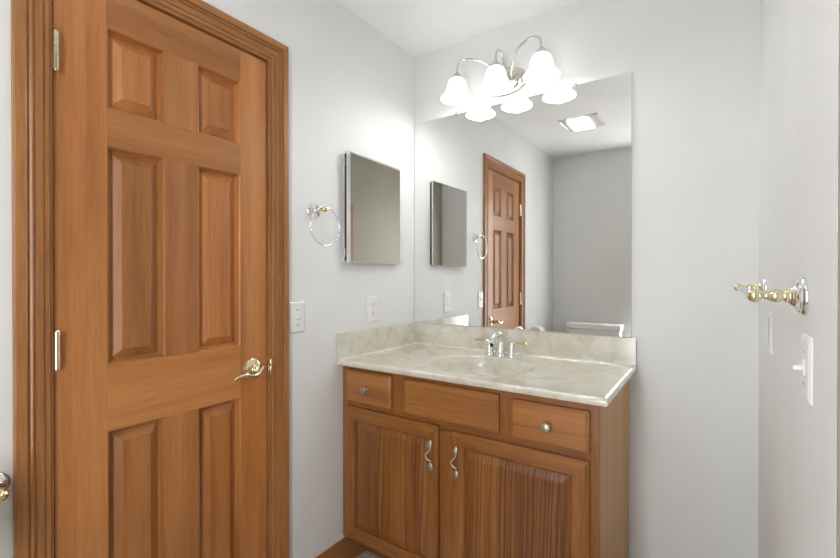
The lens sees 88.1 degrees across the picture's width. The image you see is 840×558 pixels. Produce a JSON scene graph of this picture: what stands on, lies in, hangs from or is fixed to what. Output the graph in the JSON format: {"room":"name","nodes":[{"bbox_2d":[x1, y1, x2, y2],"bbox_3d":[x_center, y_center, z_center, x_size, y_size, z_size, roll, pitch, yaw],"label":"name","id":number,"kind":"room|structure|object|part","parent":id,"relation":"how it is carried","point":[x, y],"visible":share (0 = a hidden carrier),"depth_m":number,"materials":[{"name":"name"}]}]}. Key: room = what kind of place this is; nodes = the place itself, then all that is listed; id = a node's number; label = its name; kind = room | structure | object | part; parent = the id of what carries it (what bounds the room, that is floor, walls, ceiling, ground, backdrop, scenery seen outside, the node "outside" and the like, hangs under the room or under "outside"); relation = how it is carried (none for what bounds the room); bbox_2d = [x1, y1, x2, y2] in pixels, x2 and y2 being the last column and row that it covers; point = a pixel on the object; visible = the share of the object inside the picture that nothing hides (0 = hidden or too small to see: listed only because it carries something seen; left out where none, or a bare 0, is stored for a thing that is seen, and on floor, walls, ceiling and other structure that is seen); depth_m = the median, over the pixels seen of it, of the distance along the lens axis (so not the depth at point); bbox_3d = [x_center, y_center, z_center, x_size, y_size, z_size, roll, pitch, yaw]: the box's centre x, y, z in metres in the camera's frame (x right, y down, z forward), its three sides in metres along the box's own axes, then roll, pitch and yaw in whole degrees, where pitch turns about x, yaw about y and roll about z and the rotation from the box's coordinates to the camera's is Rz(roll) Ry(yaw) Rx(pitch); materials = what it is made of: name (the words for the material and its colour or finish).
{"room":"bathroom","nodes":[
{"label":"bathroom","id":0,"kind":"room"},
{"bbox_2d":[0,0,414,557],"bbox_3d":[-0.758,0.028,1.375,0.110,2.440,2.433,0,0,34],"label":"wall","id":1,"kind":"structure","parent":0,"point":[352,87],"depth_m":1.79,"materials":[{"name":"paint"}]},
{"bbox_2d":[0,472,10,500],"bbox_3d":[-0.971,0.466,0.887,0.089,0.060,0.220,0,0,34],"label":"toilet paper holder","id":2,"kind":"object","parent":1,"relation":"attached to","point":[5,480],"visible":1,"depth_m":0.98,"materials":[{"name":"silver metal"}]},
{"bbox_3d":[-0.917,0.465,0.947,0.067,0.024,0.024,0,0,34],"label":"post","id":3,"kind":"part","parent":2,"relation":"part of","materials":[{"name":"gold metal"}]},
{"bbox_2d":[11,0,288,557],"bbox_3d":[-0.764,0.188,1.353,0.126,2.121,0.778,0,0,34],"label":"door frame","id":4,"kind":"structure","parent":1,"relation":"attached to","point":[31,20],"depth_m":1.05,"materials":[{"name":"brown wood"}]},
{"bbox_3d":[-0.558,0.320,1.590,0.040,0.062,0.011,0,0,15],"label":"strike plate","id":5,"kind":"part","parent":4,"relation":"part of","materials":[{"name":"gold metal"}]},
{"bbox_2d":[52,0,266,557],"bbox_3d":[-0.720,0.225,1.319,0.104,2.027,0.621,0,0,34],"label":"door","id":6,"kind":"structure","parent":1,"relation":"in","point":[159,121],"depth_m":1.28,"materials":[{"name":"brown wood"}]},
{"bbox_3d":[-0.815,-0.569,1.238,0.035,0.218,0.148,0,0,34],"label":"raised panel","id":7,"kind":"part","parent":6,"relation":"part of","materials":[{"name":"brown wood"}]},
{"bbox_3d":[-0.815,-0.064,1.240,0.035,0.592,0.148,0,0,34],"label":"raised panel","id":8,"kind":"part","parent":6,"relation":"part of","materials":[{"name":"brown wood"}]},
{"bbox_3d":[-0.815,0.710,1.244,0.035,0.598,0.148,0,0,34],"label":"raised panel","id":9,"kind":"part","parent":6,"relation":"part of","materials":[{"name":"brown wood"}]},
{"bbox_3d":[-0.745,-0.733,1.340,0.035,0.110,0.397,0,0,34],"label":"rail","id":10,"kind":"part","parent":6,"relation":"part of","materials":[{"name":"brown wood"}]},
{"bbox_3d":[-0.745,-0.410,1.342,0.035,0.100,0.397,0,0,34],"label":"rail","id":11,"kind":"part","parent":6,"relation":"part of","materials":[{"name":"brown wood"}]},
{"bbox_3d":[-0.745,0.321,1.345,0.035,0.179,0.397,0,0,34],"label":"rail","id":12,"kind":"part","parent":6,"relation":"part of","materials":[{"name":"brown wood"}]},
{"bbox_3d":[-0.675,-0.570,1.444,0.035,0.218,0.148,0,0,34],"label":"raised panel","id":13,"kind":"part","parent":6,"relation":"part of","materials":[{"name":"brown wood"}]},
{"bbox_3d":[-0.675,-0.065,1.446,0.035,0.592,0.148,0,0,34],"label":"raised panel","id":14,"kind":"part","parent":6,"relation":"part of","materials":[{"name":"brown wood"}]},
{"bbox_3d":[-0.675,0.709,1.450,0.035,0.598,0.148,0,0,34],"label":"raised panel","id":15,"kind":"part","parent":6,"relation":"part of","materials":[{"name":"brown wood"}]},
{"bbox_3d":[-0.572,0.320,1.461,0.018,0.035,0.122,0,0,30],"label":"lever","id":16,"kind":"part","parent":6,"relation":"part of","materials":[{"name":"gold metal"}]},
{"bbox_3d":[-0.576,0.318,1.519,0.049,0.073,0.073,0,0,34],"label":"lever handle","id":17,"kind":"part","parent":6,"relation":"part of","materials":[{"name":"gold metal"}]},
{"bbox_2d":[289,301,304,333],"bbox_3d":[-0.472,0.148,1.681,0.020,0.120,0.076,0,0,34],"label":"light switch","id":18,"kind":"object","parent":1,"relation":"attached to","point":[296,309],"visible":1,"depth_m":1.68,"materials":[{"name":"white plastic"}]},
{"bbox_2d":[307,203,339,245],"bbox_3d":[-0.395,-0.219,1.743,0.076,0.178,0.159,0,0,34],"label":"towel ring","id":19,"kind":"object","parent":1,"relation":"attached to","point":[312,208],"visible":1,"depth_m":1.73,"materials":[{"name":"silver metal"}]},
{"bbox_3d":[-0.389,-0.278,1.733,0.055,0.026,0.027,0,0,34],"label":"post","id":20,"kind":"part","parent":19,"relation":"part of","materials":[{"name":"gold metal"}]},
{"bbox_2d":[315,536,365,557],"bbox_3d":[-0.255,1.190,2.002,0.024,0.111,0.840,0,0,34],"label":"baseboard","id":21,"kind":"structure","parent":1,"relation":"attached to","point":[346,547],"depth_m":1.89,"materials":[{"name":"brown wood"}]},
{"bbox_2d":[343,150,399,264],"bbox_3d":[-0.216,-0.316,2.045,0.031,0.486,0.390,0,0,34],"label":"medicine cabinet","id":22,"kind":"object","parent":1,"relation":"attached to","point":[371,187],"visible":1,"depth_m":2.00,"materials":[{"name":"silver metal"}]},
{"bbox_3d":[-0.213,-0.316,2.043,0.005,0.484,0.388,0,0,33],"label":"mirror door","id":23,"kind":"part","parent":22,"relation":"part of","materials":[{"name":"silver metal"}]},
{"bbox_2d":[367,296,377,322],"bbox_3d":[-0.224,0.142,2.056,0.008,0.125,0.080,0,0,34],"label":"wall outlet","id":24,"kind":"object","parent":1,"relation":"attached to","point":[372,301],"visible":1,"depth_m":2.05,"materials":[{"name":"white plastic"}]},
{"bbox_2d":[357,551,380,557],"bbox_3d":[-0.089,1.300,0.926,1.728,0.100,2.653,0,0,34],"label":"floor","id":25,"kind":"structure","parent":0,"point":[366,554],"depth_m":1.96,"materials":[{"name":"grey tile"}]},
{"bbox_2d":[343,366,628,557],"bbox_3d":[0.241,0.808,1.809,1.057,0.876,0.595,0,0,34],"label":"vanity cabinet","id":26,"kind":"object","parent":25,"relation":"on","point":[432,468],"visible":0.99,"depth_m":1.54,"materials":[{"name":"brown wood"}]},
{"bbox_3d":[-0.229,0.456,1.783,0.030,0.030,0.027,0,0,34],"label":"knob","id":27,"kind":"part","parent":26,"relation":"part of","materials":[{"name":"grey metal"}]},
{"bbox_3d":[-0.214,0.455,1.801,0.242,0.138,0.020,0,0,34],"label":"drawer","id":28,"kind":"part","parent":26,"relation":"part of","materials":[{"name":"brown wood"}]},
{"bbox_3d":[-0.125,0.828,1.737,0.362,0.456,0.010,0,0,34],"label":"raised panel","id":29,"kind":"part","parent":26,"relation":"part of","materials":[{"name":"brown wood"}]},
{"bbox_3d":[-0.123,0.828,1.740,0.462,0.568,0.020,0,0,34],"label":"cabinet door","id":30,"kind":"part","parent":26,"relation":"part of","materials":[{"name":"brown wood"}]},
{"bbox_3d":[0.033,0.658,1.609,0.026,0.120,0.022,0,0,34],"label":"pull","id":31,"kind":"part","parent":26,"relation":"part of","materials":[{"name":"grey metal"}]},
{"bbox_3d":[0.123,0.658,1.548,0.026,0.120,0.022,0,0,34],"label":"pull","id":32,"kind":"part","parent":26,"relation":"part of","materials":[{"name":"grey metal"}]},
{"bbox_3d":[0.110,0.387,1.605,0.968,0.032,0.020,0,0,34],"label":"frame rail","id":33,"kind":"part","parent":26,"relation":"part of","materials":[{"name":"brown wood"}]},
{"bbox_3d":[0.110,0.537,1.606,0.968,0.044,0.020,0,0,34],"label":"frame rail","id":34,"kind":"part","parent":26,"relation":"part of","materials":[{"name":"brown wood"}]},
{"bbox_2d":[337,322,636,406],"bbox_3d":[0.257,0.363,1.803,1.087,0.254,0.586,0,0,34],"label":"countertop","id":35,"kind":"structure","parent":26,"relation":"on","point":[579,368],"depth_m":1.85,"materials":[{"name":"stone"}]},
{"bbox_2d":[427,355,535,375],"bbox_3d":[0.243,0.419,1.768,0.452,0.143,0.377,0,0,34],"label":"basin","id":36,"kind":"object","parent":35,"relation":"in","point":[470,365],"depth_m":1.91,"materials":[{"name":"beige stone"}]},
{"bbox_2d":[474,331,527,356],"bbox_3d":[0.343,0.290,1.938,0.260,0.113,0.131,0,0,34],"label":"faucet","id":37,"kind":"object","parent":35,"relation":"on","point":[497,335],"visible":1,"depth_m":1.95,"materials":[{"name":"silver metal"}]},
{"bbox_3d":[0.320,0.313,2.004,0.048,0.068,0.044,0,0,34],"label":"handle","id":38,"kind":"part","parent":37,"relation":"part of","materials":[{"name":"silver metal"}]},
{"bbox_3d":[0.343,0.290,1.938,0.048,0.113,0.130,0,0,34],"label":"spout","id":39,"kind":"part","parent":37,"relation":"part of","materials":[{"name":"silver metal"}]},
{"bbox_3d":[0.413,0.313,1.940,0.048,0.068,0.044,0,0,34],"label":"handle","id":40,"kind":"part","parent":37,"relation":"part of","materials":[{"name":"silver metal"}]},
{"bbox_3d":[0.310,0.832,1.441,0.367,0.450,0.010,0,0,34],"label":"raised panel","id":41,"kind":"part","parent":26,"relation":"part of","materials":[{"name":"brown wood"}]},
{"bbox_3d":[0.313,0.832,1.444,0.479,0.562,0.020,0,0,34],"label":"cabinet door","id":42,"kind":"part","parent":26,"relation":"part of","materials":[{"name":"brown wood"}]},
{"bbox_3d":[0.395,0.464,1.359,0.030,0.030,0.027,0,0,34],"label":"knob","id":43,"kind":"part","parent":26,"relation":"part of","materials":[{"name":"grey metal"}]},
{"bbox_3d":[0.408,0.463,1.378,0.249,0.130,0.020,0,0,34],"label":"drawer","id":44,"kind":"part","parent":26,"relation":"part of","materials":[{"name":"brown wood"}]},
{"bbox_3d":[0.696,0.746,1.540,0.003,0.750,0.528,0,0,34],"label":"panel","id":45,"kind":"part","parent":26,"relation":"part of","materials":[{"name":"brown wood"}]},
{"bbox_2d":[337,0,578,56],"bbox_3d":[-0.089,-1.240,0.914,1.728,0.100,2.653,0,0,34],"label":"ceiling","id":46,"kind":"structure","parent":0,"point":[419,27],"depth_m":1.98,"materials":[{"name":"paint"}]},
{"bbox_2d":[415,0,759,557],"bbox_3d":[0.626,0.026,1.972,1.728,2.440,0.110,0,0,34],"label":"wall","id":47,"kind":"structure","parent":0,"point":[694,65],"depth_m":1.65,"materials":[{"name":"paint"}]},
{"bbox_2d":[441,36,560,104],"bbox_3d":[0.357,-0.946,1.958,0.559,0.191,0.207,0,0,34],"label":"vanity light","id":48,"kind":"object","parent":47,"relation":"attached to","point":[500,81],"visible":1,"depth_m":1.97,"materials":[{"name":"white glass"}]},
{"bbox_3d":[0.174,-0.898,2.050,0.153,0.095,0.153,0,0,34],"label":"lamp shade","id":49,"kind":"part","parent":48,"relation":"part of","materials":[{"name":"white glass"}]},
{"bbox_3d":[0.276,-0.985,2.031,0.217,0.103,0.029,0,0,5],"label":"arm","id":50,"kind":"part","parent":48,"relation":"part of","materials":[{"name":"silver metal"}]},
{"bbox_3d":[0.339,-0.898,1.938,0.153,0.095,0.153,0,0,34],"label":"lamp shade","id":51,"kind":"part","parent":48,"relation":"part of","materials":[{"name":"white glass"}]},
{"bbox_3d":[0.369,-0.992,1.978,0.011,0.099,0.111,0,0,37],"label":"arm","id":52,"kind":"part","parent":48,"relation":"part of","materials":[{"name":"silver metal"}]},
{"bbox_3d":[0.452,-0.980,1.905,0.041,0.116,0.211,0,0,-26],"label":"arm","id":53,"kind":"part","parent":48,"relation":"part of","materials":[{"name":"silver metal"}]},
{"bbox_3d":[0.510,-0.897,1.822,0.153,0.095,0.153,0,0,34],"label":"lamp shade","id":54,"kind":"part","parent":48,"relation":"part of","materials":[{"name":"white glass"}]},
{"bbox_2d":[414,71,631,336],"bbox_3d":[0.411,-0.304,2.044,1.065,1.075,0.009,0,0,34],"label":"wall mirror","id":55,"kind":"object","parent":47,"relation":"attached to","point":[523,206],"visible":1,"depth_m":1.98,"materials":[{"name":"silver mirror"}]},
{"bbox_2d":[413,322,636,366],"bbox_3d":[0.412,0.291,2.033,1.084,0.112,0.030,0,0,34],"label":"backsplash","id":56,"kind":"structure","parent":47,"relation":"attached to","point":[613,350],"depth_m":1.94,"materials":[{"name":"stone"}]},
{"bbox_2d":[758,0,839,557],"bbox_3d":[0.565,0.033,0.475,0.146,2.440,2.433,0,0,34],"label":"wall","id":57,"kind":"structure","parent":0,"point":[798,159],"depth_m":0.79,"materials":[{"name":"paint"}]},
{"bbox_2d":[766,311,772,354],"bbox_3d":[0.958,0.145,1.191,0.009,0.112,0.080,0,0,34],"label":"rocker switch","id":58,"kind":"object","parent":57,"relation":"attached to","point":[769,322],"visible":1,"depth_m":1.17,"materials":[{"name":"white plastic"}]},
{"bbox_2d":[733,277,809,315],"bbox_3d":[0.816,0.028,1.046,0.081,0.068,0.765,0,0,34],"label":"towel bar","id":59,"kind":"object","parent":57,"relation":"attached to","point":[798,296],"visible":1,"depth_m":0.75,"materials":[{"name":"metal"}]},
{"bbox_3d":[0.793,0.028,1.062,0.016,0.016,0.673,0,0,34],"label":"rod","id":60,"kind":"part","parent":59,"relation":"part of","materials":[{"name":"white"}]},
{"bbox_3d":[1.005,0.027,1.340,0.063,0.033,0.033,0,0,34],"label":"post","id":61,"kind":"part","parent":59,"relation":"part of","materials":[{"name":"gold metal"}]},
{"bbox_3d":[0.613,0.029,0.763,0.063,0.033,0.033,0,0,34],"label":"post","id":62,"kind":"part","parent":59,"relation":"part of","materials":[{"name":"gold metal"}]},
{"bbox_2d":[792,333,812,405],"bbox_3d":[0.628,0.145,0.717,0.020,0.106,0.078,0,0,34],"label":"light switch","id":63,"kind":"object","parent":57,"relation":"attached to","point":[806,366],"visible":1,"depth_m":0.69,"materials":[{"name":"white plastic"}]},
{"bbox_3d":[0.634,0.145,0.713,0.006,0.106,0.078,0,0,34],"label":"plate","id":64,"kind":"part","parent":63,"relation":"part of","materials":[{"name":"white plastic"}]}
]}

